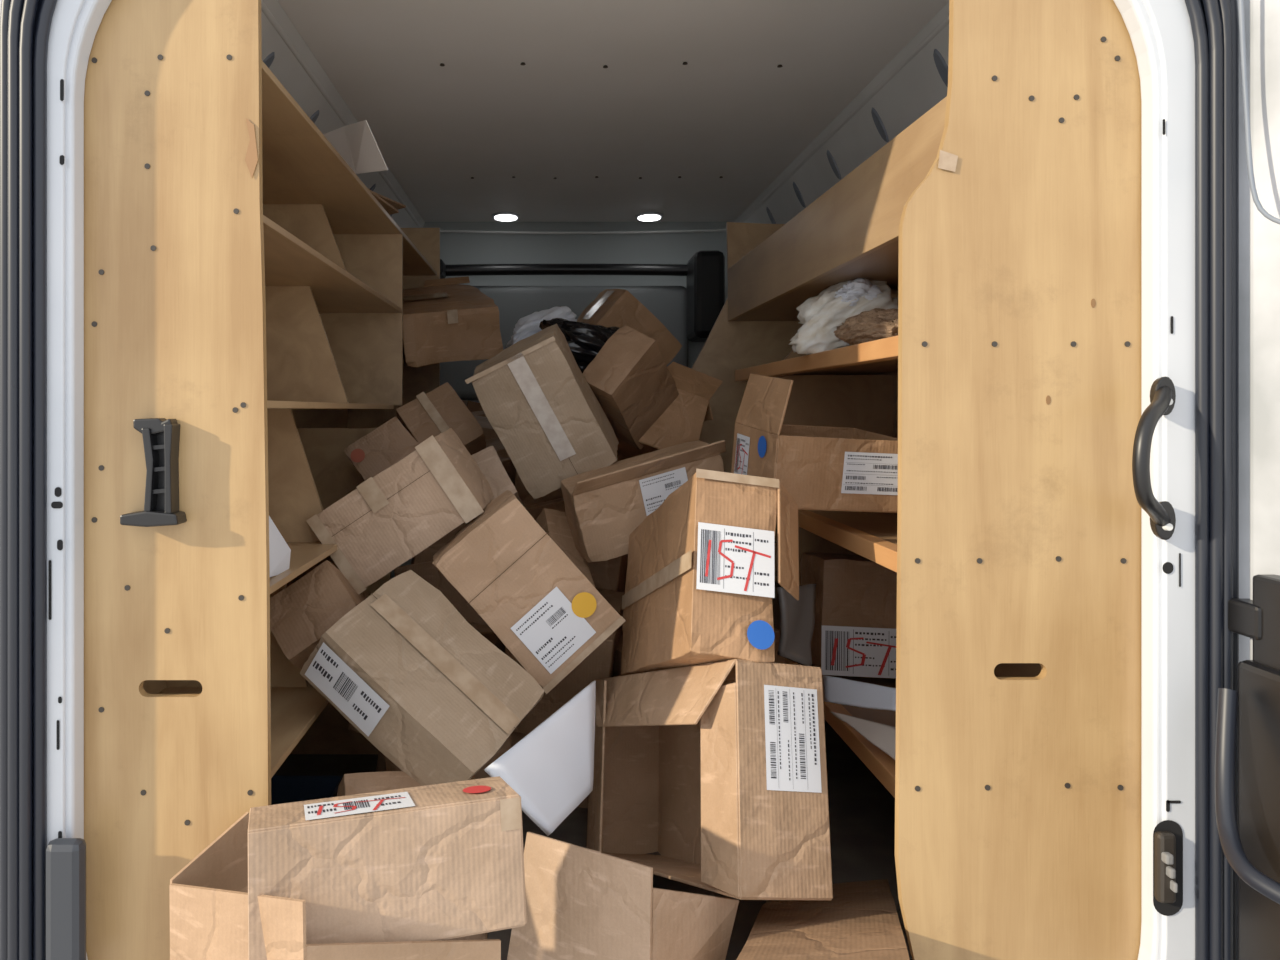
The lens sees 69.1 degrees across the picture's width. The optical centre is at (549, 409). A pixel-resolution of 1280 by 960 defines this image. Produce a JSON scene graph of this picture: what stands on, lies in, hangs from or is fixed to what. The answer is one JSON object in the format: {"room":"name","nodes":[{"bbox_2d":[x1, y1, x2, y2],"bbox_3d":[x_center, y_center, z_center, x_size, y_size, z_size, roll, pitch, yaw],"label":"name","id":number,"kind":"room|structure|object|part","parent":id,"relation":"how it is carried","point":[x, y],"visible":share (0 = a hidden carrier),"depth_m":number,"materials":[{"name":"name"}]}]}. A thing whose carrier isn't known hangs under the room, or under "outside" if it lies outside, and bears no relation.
{"room":"delivery van interior","nodes":[
{"label":"delivery van interior","id":0,"kind":"room"},
{"bbox_2d":[337,772,475,796],"bbox_3d":[-0.260,0.751,1.654,0.249,0.196,0.111,6,36,-19],"label":"cardboard box","id":1,"kind":"object","parent":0,"point":[357,783],"depth_m":1.61,"materials":[{"name":"brown cardboard"}]},
{"bbox_2d":[396,382,485,454],"bbox_3d":[-0.301,0.076,2.587,0.168,0.202,0.204,-30,-23,-18],"label":"cardboard box","id":2,"kind":"object","parent":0,"point":[434,412],"depth_m":2.51,"materials":[{"name":"brown cardboard"}]},
{"bbox_2d":[472,446,523,505],"bbox_3d":[-0.136,0.191,2.393,0.071,0.141,0.196,-28,-18,-5],"label":"cardboard box","id":3,"kind":"object","parent":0,"point":[488,461],"depth_m":2.31,"materials":[{"name":"brown cardboard"}]},
{"bbox_2d":[492,212,519,220],"bbox_3d":[-0.205,-0.896,4.280,0.132,0.016,0.178,0,0,0],"label":"ceiling light","id":4,"kind":"object","parent":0,"point":[500,216],"depth_m":4.24,"materials":[{"name":"white plastic"}]},
{"bbox_2d":[391,222,727,579],"bbox_3d":[0.100,0.018,4.530,1.800,1.865,0.420,0,0,0],"label":"wall","id":5,"kind":"structure","parent":0,"point":[455,248],"depth_m":4.61,"materials":[{"name":"grey metal"}]},
{"bbox_2d":[440,251,724,341],"bbox_3d":[0.088,-0.530,4.364,1.495,0.400,0.328,0,0,0],"label":"bulkhead bar","id":6,"kind":"object","parent":5,"relation":"attached to","point":[704,272],"visible":0.76,"depth_m":4.40,"materials":[{"name":"black metal"}]},
{"bbox_2d":[440,229,725,233],"bbox_3d":[0.100,-0.872,4.505,1.702,0.011,0.101,0,0,0],"label":"lining seam","id":7,"kind":"object","parent":5,"relation":"attached to","point":[713,230],"visible":0.66,"depth_m":4.53,"materials":[{"name":"grey plastic"}]},
{"bbox_2d":[440,286,687,399],"bbox_3d":[0.060,-0.330,4.550,1.240,0.560,0.100,0,0,0],"label":"panel","id":8,"kind":"object","parent":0,"point":[667,304],"depth_m":4.50,"materials":[{"name":"grey metal"}]},
{"bbox_2d":[536,508,594,587],"bbox_3d":[0.003,0.399,2.257,0.097,0.256,0.200,13,-49,-25],"label":"cardboard box","id":9,"kind":"object","parent":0,"point":[555,522],"depth_m":2.22,"materials":[{"name":"brown cardboard"}]},
{"bbox_2d":[274,719,912,959],"bbox_3d":[0.100,0.970,3.130,1.800,0.040,3.540,0,0,0],"label":"floor","id":10,"kind":"structure","parent":0,"point":[861,809],"depth_m":2.11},
{"bbox_2d":[143,61,439,777],"bbox_3d":[-0.615,0.120,2.495,0.370,1.660,2.234,0,0,0],"label":"shelving unit","id":11,"kind":"object","parent":10,"relation":"on","point":[338,266],"visible":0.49,"depth_m":2.15,"materials":[{"name":"brown wood"}]},
{"bbox_2d":[84,0,270,959],"bbox_3d":[-0.567,0.051,1.368,0.308,1.604,0.018,0,0,0],"label":"panel","id":12,"kind":"object","parent":11,"relation":"attached to","point":[175,302],"visible":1,"depth_m":1.36,"materials":[{"name":"brown wood"}]},
{"bbox_2d":[120,418,186,526],"bbox_3d":[-0.576,0.090,1.343,0.084,0.156,0.037,0,0,0],"label":"holder","id":13,"kind":"object","parent":12,"relation":"attached to","point":[161,436],"visible":1,"depth_m":1.33,"materials":[{"name":"black plastic"}]},
{"bbox_3d":[-0.620,0.576,1.889,0.360,0.012,1.022,0,0,0],"label":"shelf","id":14,"kind":"part","parent":11,"relation":"part of","materials":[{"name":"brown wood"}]},
{"bbox_2d":[269,516,290,576],"bbox_3d":[-0.460,0.225,1.560,0.006,0.118,0.120,0,0,2],"label":"envelope","id":15,"kind":"object","parent":11,"relation":"on","point":[279,551],"visible":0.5,"depth_m":1.55,"materials":[{"name":"white paper"}]},
{"bbox_3d":[-0.620,0.284,1.939,0.360,0.012,1.122,0,0,0],"label":"shelf","id":16,"kind":"part","parent":11,"relation":"part of","materials":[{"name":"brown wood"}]},
{"bbox_2d":[270,560,365,668],"bbox_3d":[-0.456,0.430,1.888,0.209,0.261,0.268,0,0,10],"label":"cardboard box","id":17,"kind":"object","parent":11,"relation":"on","point":[306,608],"visible":0.57,"depth_m":1.80,"materials":[{"name":"brown cardboard"}]},
{"bbox_2d":[307,428,493,593],"bbox_3d":[-0.308,0.213,2.000,0.377,0.344,0.224,0,0,7],"label":"cardboard box","id":18,"kind":"object","parent":17,"relation":"on","point":[398,513],"visible":0.98,"depth_m":1.90,"materials":[{"name":"brown cardboard"}]},
{"bbox_3d":[-0.620,-0.009,1.989,0.360,0.012,1.222,0,0,0],"label":"shelf","id":19,"kind":"part","parent":11,"relation":"part of","materials":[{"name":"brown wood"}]},
{"bbox_3d":[-0.620,-0.294,2.064,0.360,0.012,1.372,0,0,0],"label":"shelf","id":20,"kind":"part","parent":11,"relation":"part of","materials":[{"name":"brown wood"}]},
{"bbox_3d":[-0.620,-0.529,2.489,0.360,0.012,2.222,0,0,0],"label":"shelf","id":21,"kind":"part","parent":11,"relation":"part of","materials":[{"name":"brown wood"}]},
{"bbox_2d":[368,188,405,214],"bbox_3d":[-0.595,-0.595,2.625,0.291,0.116,0.750,0,0,0],"label":"flattened cardboard","id":22,"kind":"object","parent":11,"relation":"on","point":[391,206],"visible":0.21,"depth_m":2.68,"materials":[{"name":"brown cardboard"}]},
{"bbox_2d":[323,120,387,173],"bbox_3d":[-0.490,-0.636,2.265,0.067,0.129,0.253,0,0,-43],"label":"paper sheet","id":23,"kind":"object","parent":22,"relation":"on","point":[355,143],"visible":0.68,"depth_m":2.24,"materials":[{"name":"white paper"}]},
{"bbox_2d":[403,276,502,366],"bbox_3d":[-0.379,-0.323,3.193,0.338,0.377,0.677,0,0,-14],"label":"cardboard box","id":24,"kind":"object","parent":11,"relation":"on","point":[445,319],"visible":0.77,"depth_m":2.92,"materials":[{"name":"brown cardboard"}]},
{"bbox_2d":[271,775,343,804],"bbox_3d":[-0.530,0.862,1.841,0.200,0.163,0.263,0,0,0],"label":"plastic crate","id":25,"kind":"object","parent":10,"relation":"on","point":[284,788],"visible":0.05,"depth_m":1.97,"materials":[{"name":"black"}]},
{"bbox_2d":[169,812,500,959],"bbox_3d":[-0.298,0.724,1.209,0.435,0.286,0.178,0,0,14],"label":"open cardboard box","id":26,"kind":"object","parent":10,"relation":"on","point":[209,895],"visible":0.96,"depth_m":1.20,"materials":[{"name":"brown cardboard"}]},
{"bbox_2d":[248,776,526,959],"bbox_3d":[-0.222,0.622,1.259,0.359,0.188,0.143,0,0,-17],"label":"cardboard box","id":27,"kind":"object","parent":26,"relation":"on","point":[444,861],"visible":0.98,"depth_m":1.21,"materials":[{"name":"brown cardboard"}]},
{"bbox_2d":[307,795,400,813],"bbox_3d":[-0.264,0.535,1.254,0.126,0.001,0.047,-1,-9,-17],"label":"print","id":28,"kind":"object","parent":27,"relation":"on","point":[349,804],"depth_m":1.25},
{"bbox_2d":[348,400,797,939],"bbox_3d":[0.068,0.576,2.980,1.089,1.263,2.984,0,0,0],"label":"cardboard box pile","id":29,"kind":"object","parent":10,"relation":"on","point":[608,577],"visible":0.06,"depth_m":2.37,"materials":[{"name":"brown cardboard"}]},
{"bbox_2d":[344,417,418,480],"bbox_3d":[-0.429,0.131,2.445,0.206,0.230,0.239,0,0,-3],"label":"cardboard box","id":30,"kind":"object","parent":29,"relation":"on","point":[390,442],"visible":0.6,"depth_m":2.35,"materials":[{"name":"brown cardboard"}]},
{"bbox_2d":[299,571,543,785],"bbox_3d":[-0.234,0.506,1.718,0.413,0.381,0.290,0,0,15],"label":"cardboard box","id":31,"kind":"object","parent":29,"relation":"on","point":[403,666],"visible":0.98,"depth_m":1.64,"materials":[{"name":"brown cardboard"}]},
{"bbox_2d":[313,649,380,719],"bbox_3d":[-0.357,0.487,1.622,0.148,0.059,0.001,40,33,10],"label":"print","id":32,"kind":"object","parent":31,"relation":"attached to","point":[324,653],"depth_m":1.62},
{"bbox_2d":[432,490,625,693],"bbox_3d":[-0.051,0.369,1.917,0.390,0.402,0.146,0,0,-10],"label":"cardboard box","id":33,"kind":"object","parent":31,"relation":"on","point":[502,562],"visible":0.99,"depth_m":1.85,"materials":[{"name":"brown cardboard"}]},
{"bbox_2d":[516,602,574,666],"bbox_3d":[0.002,0.446,1.853,0.099,0.104,0.001,-41,7,-8],"label":"print","id":34,"kind":"object","parent":33,"relation":"attached to","point":[561,609],"depth_m":1.85},
{"bbox_2d":[576,289,681,364],"bbox_3d":[0.260,-0.258,3.119,0.312,0.315,0.263,0,0,-16],"label":"cardboard box","id":35,"kind":"object","parent":29,"relation":"on","point":[619,308],"visible":0.56,"depth_m":3.00,"materials":[{"name":"brown cardboard"}]},
{"bbox_2d":[560,440,725,562],"bbox_3d":[0.235,0.212,2.216,0.409,0.287,0.243,0,0,-11],"label":"cardboard box","id":36,"kind":"object","parent":29,"relation":"on","point":[603,506],"visible":0.76,"depth_m":2.13,"materials":[{"name":"brown cardboard"}]},
{"bbox_2d":[465,324,617,499],"bbox_3d":[-0.011,0.005,2.324,0.364,0.443,0.273,0,0,12],"label":"cardboard box","id":37,"kind":"object","parent":36,"relation":"on","point":[534,394],"visible":0.97,"depth_m":2.25,"materials":[{"name":"brown cardboard"}]},
{"bbox_2d":[642,473,680,511],"bbox_3d":[0.263,0.190,2.143,0.091,0.072,0.001,-15,11,-10],"label":"print","id":38,"kind":"object","parent":36,"relation":"attached to","point":[679,482],"depth_m":2.14},
{"bbox_2d":[617,362,722,457],"bbox_3d":[0.334,0.013,2.746,0.313,0.306,0.317,0,0,-20],"label":"cardboard box","id":39,"kind":"object","parent":29,"relation":"on","point":[683,420],"visible":0.42,"depth_m":2.61,"materials":[{"name":"brown cardboard"}]},
{"bbox_2d":[583,325,678,449],"bbox_3d":[0.225,-0.056,2.522,0.195,0.336,0.379,0,0,23],"label":"cardboard box","id":40,"kind":"object","parent":39,"relation":"on","point":[629,377],"visible":0.88,"depth_m":2.42,"materials":[{"name":"brown cardboard"}]},
{"bbox_2d":[539,318,619,373],"bbox_3d":[0.156,-0.161,2.729,0.363,0.221,0.284,0,0,-7],"label":"plastic bag","id":41,"kind":"object","parent":40,"relation":"on","point":[585,341],"visible":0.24,"depth_m":2.62,"materials":[{"name":"black plastic"}]},
{"bbox_2d":[506,306,576,347],"bbox_3d":[-0.027,-0.251,2.947,0.202,0.155,0.210,0,0,-15],"label":"plastic bag","id":42,"kind":"object","parent":41,"relation":"on","point":[527,326],"visible":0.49,"depth_m":2.89,"materials":[{"name":"white plastic"}]},
{"bbox_2d":[621,469,798,675],"bbox_3d":[0.304,0.349,1.828,0.244,0.492,0.597,0,0,-10],"label":"cardboard box","id":43,"kind":"object","parent":29,"relation":"on","point":[699,580],"visible":0.85,"depth_m":1.62,"materials":[{"name":"brown cardboard"}]},
{"bbox_2d":[700,529,768,588],"bbox_3d":[0.316,0.256,1.581,0.122,0.104,0.001,8,-21,-7],"label":"print","id":44,"kind":"object","parent":43,"relation":"attached to","point":[743,535],"depth_m":1.58},
{"bbox_2d":[507,832,738,959],"bbox_3d":[0.096,0.857,1.497,0.364,0.366,0.220,0,0,32],"label":"open cardboard box","id":45,"kind":"object","parent":10,"relation":"on","point":[582,903],"visible":0.93,"depth_m":1.42,"materials":[{"name":"brown cardboard"}]},
{"bbox_2d":[484,681,595,835],"bbox_3d":[0.020,0.617,1.638,0.097,0.196,0.294,0,0,41],"label":"envelope","id":46,"kind":"object","parent":45,"relation":"on","point":[551,769],"visible":0.97,"depth_m":1.63,"materials":[{"name":"white paper"}]},
{"bbox_2d":[736,879,908,959],"bbox_3d":[0.484,0.949,1.555,0.230,0.201,1.023,-11,-22,14],"label":"cardboard box","id":47,"kind":"object","parent":10,"relation":"on","point":[861,921],"depth_m":1.42,"materials":[{"name":"brown cardboard"}]},
{"bbox_2d":[587,659,832,899],"bbox_3d":[0.251,0.682,1.748,0.211,0.354,0.617,10,-22,-18],"label":"cardboard box","id":48,"kind":"object","parent":47,"relation":"on","point":[718,770],"depth_m":1.53,"materials":[{"name":"brown cardboard"}]},
{"bbox_2d":[691,96,1040,797],"bbox_3d":[0.931,0.157,2.289,0.915,1.587,1.822,0,0,0],"label":"shelving unit","id":49,"kind":"object","parent":10,"relation":"on","point":[849,232],"visible":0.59,"depth_m":2.23,"materials":[{"name":"brown wood"}]},
{"bbox_3d":[0.931,0.071,3.138,0.915,1.416,0.015,0,0,0],"label":"panel","id":50,"kind":"part","parent":49,"relation":"part of","materials":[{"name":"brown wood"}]},
{"bbox_2d":[777,584,815,665],"bbox_3d":[0.527,0.454,1.941,0.033,0.180,0.141,0,0,44],"label":"plastic wrap","id":51,"kind":"object","parent":49,"relation":"on","point":[797,617],"visible":0.91,"depth_m":1.92,"materials":[{"name":"grey"}]},
{"bbox_2d":[731,374,897,512],"bbox_3d":[0.551,0.063,1.915,0.287,0.283,0.245,0,0,-10],"label":"cardboard box","id":52,"kind":"object","parent":49,"relation":"on","point":[824,468],"visible":0.88,"depth_m":1.81,"materials":[{"name":"brown cardboard"}]},
{"bbox_2d":[735,438,748,472],"bbox_3d":[0.403,0.098,1.945,0.001,0.083,0.066,3,5,-10],"label":"print","id":53,"kind":"object","parent":52,"relation":"attached to","point":[739,438],"depth_m":1.96},
{"bbox_2d":[844,455,897,491],"bbox_3d":[0.638,0.124,1.810,0.132,0.070,0.001,3,5,-10],"label":"print","id":54,"kind":"object","parent":52,"relation":"attached to","point":[889,467],"depth_m":1.81},
{"bbox_3d":[0.806,-0.306,2.249,0.388,0.012,1.742,0,0,0],"label":"shelf","id":55,"kind":"part","parent":49,"relation":"part of","materials":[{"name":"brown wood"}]},
{"bbox_2d":[789,281,897,354],"bbox_3d":[0.723,-0.218,2.202,0.265,0.235,0.273,0,0,28],"label":"plastic bag","id":56,"kind":"object","parent":49,"relation":"on","point":[820,315],"visible":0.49,"depth_m":2.12,"materials":[{"name":"white plastic"}]},
{"bbox_2d":[834,278,881,305],"bbox_3d":[0.698,-0.266,2.100,0.085,0.072,0.085,0,0,-28],"label":"plastic bag","id":57,"kind":"object","parent":56,"relation":"on","point":[854,289],"visible":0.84,"depth_m":2.08,"materials":[{"name":"white plastic"}]},
{"bbox_3d":[0.810,-0.117,2.189,0.380,0.016,1.622,0,0,0],"label":"shelf","id":58,"kind":"part","parent":49,"relation":"part of","materials":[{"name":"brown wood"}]},
{"bbox_2d":[800,551,896,677],"bbox_3d":[0.760,0.495,2.272,0.242,0.292,0.276,0,0,4],"label":"cardboard box","id":59,"kind":"object","parent":49,"relation":"on","point":[855,632],"visible":0.69,"depth_m":2.16,"materials":[{"name":"brown cardboard"}]},
{"bbox_2d":[825,629,896,670],"bbox_3d":[0.735,0.561,2.141,0.191,0.101,0.001,2,-5,4],"label":"print","id":60,"kind":"object","parent":59,"relation":"attached to","point":[828,634],"depth_m":2.15},
{"bbox_3d":[0.810,0.258,2.039,0.380,0.016,1.322,0,0,0],"label":"shelf","id":61,"kind":"part","parent":49,"relation":"part of","materials":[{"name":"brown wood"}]},
{"bbox_3d":[0.810,0.653,1.939,0.380,0.016,1.122,0,0,0],"label":"shelf","id":62,"kind":"part","parent":49,"relation":"part of","materials":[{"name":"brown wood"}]},
{"bbox_2d":[831,712,895,759],"bbox_3d":[0.607,0.605,1.741,0.050,0.038,0.235,0,0,-16],"label":"paper sheets","id":63,"kind":"object","parent":49,"relation":"on","point":[883,736],"visible":0.84,"depth_m":1.72,"materials":[{"name":"beige paper"}]},
{"bbox_2d":[823,675,895,710],"bbox_3d":[0.613,0.564,1.826,0.040,0.072,0.257,0,0,-21],"label":"paper sheets","id":64,"kind":"object","parent":63,"relation":"on","point":[837,690],"visible":0.94,"depth_m":1.83,"materials":[{"name":"white paper"}]},
{"bbox_2d":[833,308,897,344],"bbox_3d":[0.702,-0.167,1.949,0.176,0.090,0.262,0,0,0],"label":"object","id":65,"kind":"object","parent":49,"relation":"on","point":[876,323],"visible":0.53,"depth_m":1.88,"materials":[{"name":"beige cardboard"}]},
{"bbox_2d":[895,0,1140,959],"bbox_3d":[0.709,0.051,1.368,0.392,1.604,0.018,0,0,0],"label":"panel","id":66,"kind":"object","parent":49,"relation":"attached to","point":[1018,799],"visible":1,"depth_m":1.36,"materials":[{"name":"brown wood"}]},
{"bbox_2d":[440,62,782,178],"bbox_3d":[0.180,-0.898,2.987,0.973,0.004,1.201,0,0,0],"label":"screws","id":67,"kind":"object","parent":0,"point":[684,63],"depth_m":2.41,"materials":[{"name":"black metal"}]},
{"bbox_2d":[277,0,948,221],"bbox_3d":[0.140,-0.915,2.895,1.480,0.030,3.050,0,0,0],"label":"ceiling","id":68,"kind":"structure","parent":0,"point":[730,112],"depth_m":2.60,"materials":[{"name":"grey metal"}]},
{"bbox_2d":[0,0,1249,661],"bbox_3d":[0.100,0.100,1.350,2.200,2.500,0.040,0,0,0],"label":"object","id":69,"kind":"object","parent":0,"point":[1244,186],"visible":0.02,"depth_m":1.33,"materials":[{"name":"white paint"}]},
{"bbox_2d":[47,0,1194,959],"bbox_3d":[0.101,0.145,1.339,1.650,1.890,0.042,0,0,0],"label":"door frame","id":70,"kind":"structure","parent":69,"relation":"attached to","point":[1170,20],"depth_m":1.32,"materials":[{"name":"paint"}]},
{"bbox_2d":[46,838,85,959],"bbox_3d":[-0.682,0.711,1.304,0.054,0.211,0.027,0,0,0],"label":"plate","id":71,"kind":"object","parent":70,"relation":"attached to","point":[65,857],"visible":1,"depth_m":1.29,"materials":[{"name":"grey"}]},
{"bbox_2d":[66,0,1161,959],"bbox_3d":[0.092,0.150,1.343,1.584,1.830,0.035,0,0,0],"label":"inner lip","id":72,"kind":"object","parent":70,"relation":"attached to","point":[1135,16],"visible":0.9,"depth_m":1.33,"materials":[{"name":"white metal"}]},
{"bbox_2d":[48,79,1180,837],"bbox_3d":[0.092,0.074,1.317,1.614,1.091,0.001,0,0,0],"label":"frame slots","id":73,"kind":"object","parent":70,"relation":"attached to","point":[1167,567],"visible":0.97,"depth_m":1.32,"materials":[{"name":"black"}]},
{"bbox_2d":[32,0,1208,959],"bbox_3d":[0.098,0.140,1.327,1.740,1.980,0.025,0,0,0],"label":"seal","id":74,"kind":"object","parent":70,"relation":"attached to","point":[40,1],"visible":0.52,"depth_m":1.31,"materials":[{"name":"black rubber"}]},
{"bbox_2d":[0,0,1238,959],"bbox_3d":[0.098,0.140,1.312,1.756,1.996,0.017,0,0,0],"label":"rib","id":75,"kind":"object","parent":74,"relation":"attached to","point":[5,4],"visible":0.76,"depth_m":1.30,"materials":[{"name":"black"}]},
{"bbox_2d":[7,0,1232,959],"bbox_3d":[0.099,0.142,1.304,1.726,1.966,0.017,0,0,0],"label":"rib","id":76,"kind":"object","parent":74,"relation":"attached to","point":[16,6],"visible":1,"depth_m":1.30,"materials":[{"name":"black"}]},
{"bbox_2d":[33,0,1208,959],"bbox_3d":[0.101,0.145,1.312,1.666,1.906,0.017,0,0,0],"label":"rib","id":77,"kind":"object","parent":74,"relation":"attached to","point":[1194,8],"visible":0.98,"depth_m":1.31,"materials":[{"name":"black"}]},
{"bbox_2d":[19,0,1222,959],"bbox_3d":[0.100,0.143,1.304,1.696,1.936,0.017,0,0,0],"label":"rib","id":78,"kind":"object","parent":70,"relation":"attached to","point":[1211,7],"visible":1,"depth_m":1.30,"materials":[{"name":"black"}]},
{"bbox_2d":[1132,376,1175,539],"bbox_3d":[0.833,0.068,1.273,0.118,0.230,0.031,0,0,-44],"label":"handle","id":79,"kind":"object","parent":70,"relation":"attached to","point":[1162,391],"visible":1,"depth_m":1.25,"materials":[{"name":"black plastic"}]},
{"bbox_2d":[1154,831,1175,902],"bbox_3d":[0.871,0.647,1.308,0.025,0.098,0.017,0,0,0],"label":"lock mechanism","id":80,"kind":"object","parent":70,"relation":"attached to","point":[1164,841],"visible":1,"depth_m":1.30,"materials":[{"name":"metal"}]},
{"bbox_2d":[1161,852,1173,864],"bbox_3d":[0.867,0.629,1.297,0.011,0.014,0.015,0,0,0],"label":"lock","id":81,"kind":"object","parent":80,"relation":"attached to","point":[1166,857],"depth_m":1.29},
{"bbox_2d":[1166,866,1175,878],"bbox_3d":[0.871,0.649,1.297,0.008,0.014,0.015,0,0,0],"label":"lock","id":82,"kind":"object","parent":80,"relation":"attached to","point":[1170,871],"depth_m":1.29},
{"bbox_2d":[1170,880,1177,892],"bbox_3d":[0.875,0.668,1.297,0.006,0.014,0.015,0,0,0],"label":"lock","id":83,"kind":"object","parent":80,"relation":"attached to","point":[1173,885],"depth_m":1.29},
{"bbox_2d":[1153,820,1182,915],"bbox_3d":[0.880,0.652,1.316,0.043,0.137,0.001,0,0,0],"label":"lock recess","id":84,"kind":"object","parent":70,"relation":"attached to","point":[1166,909],"depth_m":1.32,"materials":[{"name":"black plastic"}]},
{"bbox_2d":[1228,0,1279,659],"bbox_3d":[1.102,0.175,0.879,0.084,1.950,0.890,0,0,-16],"label":"door","id":85,"kind":"structure","parent":70,"relation":"attached to","point":[1244,617],"depth_m":1.27,"materials":[{"name":"white paint"}]},
{"bbox_3d":[0.970,0.287,1.270,0.040,0.047,0.060,0,0,0],"label":"hinge arm","id":86,"kind":"part","parent":85,"relation":"part of","materials":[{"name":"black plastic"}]},
{"bbox_2d":[1238,660,1279,959],"bbox_3d":[0.985,0.645,1.085,0.090,0.609,0.370,0,0,0],"label":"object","id":87,"kind":"object","parent":85,"relation":"attached to","point":[1258,684],"visible":0.8,"depth_m":1.23,"materials":[{"name":"black plastic"}]},
{"bbox_2d":[1215,688,1279,904],"bbox_3d":[0.876,0.479,1.171,0.051,0.208,0.195,0,0,18],"label":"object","id":88,"kind":"object","parent":87,"relation":"attached to","point":[1227,701],"visible":1,"depth_m":1.20,"materials":[{"name":"grey metal"}]},
{"bbox_2d":[1238,0,1279,223],"bbox_3d":[0.938,-0.407,1.216,0.017,0.349,0.077,0,0,-3],"label":"door crease","id":89,"kind":"structure","parent":85,"relation":"attached to","point":[1260,208],"depth_m":1.25,"materials":[{"name":"white metal"}]},
{"bbox_2d":[1253,574,1279,669],"bbox_3d":[0.988,0.289,1.220,0.065,0.131,0.080,0,0,0],"label":"block","id":90,"kind":"object","parent":85,"relation":"attached to","point":[1266,587],"visible":0.75,"depth_m":1.23,"materials":[{"name":"black plastic"}]},
{"bbox_2d":[635,212,662,220],"bbox_3d":[0.460,-0.896,4.280,0.132,0.016,0.178,0,0,0],"label":"ceiling light","id":91,"kind":"object","parent":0,"point":[644,216],"depth_m":4.24,"materials":[{"name":"white plastic"}]},
{"bbox_3d":[-0.830,0.000,3.135,0.060,1.900,3.530,0,0,0],"label":"wall","id":92,"kind":"structure","parent":0,"visible":0},
{"bbox_2d":[263,52,392,215],"bbox_3d":[-0.681,-0.798,3.010,0.068,0.089,2.562,0,0,0],"label":"rail slots","id":93,"kind":"object","parent":92,"relation":"attached to","point":[268,60],"visible":0.16,"depth_m":2.18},
{"bbox_2d":[261,0,421,227],"bbox_3d":[-0.624,-0.875,3.000,0.016,0.015,3.200,0,0,0],"label":"rib","id":94,"kind":"object","parent":92,"relation":"attached to","point":[264,9],"visible":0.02,"depth_m":2.41,"materials":[{"name":"grey metal"}]},
{"bbox_2d":[261,0,424,227],"bbox_3d":[-0.700,-0.780,3.085,0.208,0.266,3.430,0,0,0],"label":"trim","id":95,"kind":"structure","parent":92,"relation":"attached to","point":[286,68],"depth_m":2.44,"materials":[{"name":"grey metal"}]},
{"bbox_3d":[1.030,0.000,3.135,0.060,1.900,3.530,0,0,0],"label":"wall","id":96,"kind":"structure","parent":0,"visible":0},
{"bbox_2d":[734,2,948,223],"bbox_3d":[0.940,-0.780,3.085,0.129,0.264,3.430,0,0,0],"label":"trim","id":97,"kind":"structure","parent":96,"relation":"attached to","point":[918,86],"depth_m":2.66,"materials":[{"name":"grey metal"}]},
{"bbox_2d":[739,15,948,222],"bbox_3d":[0.894,-0.875,3.000,0.016,0.015,3.200,0,0,0],"label":"rib","id":98,"kind":"object","parent":96,"relation":"attached to","point":[945,21],"visible":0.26,"depth_m":2.63,"materials":[{"name":"grey metal"}]},
{"bbox_2d":[766,49,947,223],"bbox_3d":[0.926,-0.799,3.010,0.049,0.102,2.562,0,0,0],"label":"rail slots","id":99,"kind":"object","parent":96,"relation":"attached to","point":[940,63],"visible":0.71,"depth_m":2.59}
]}

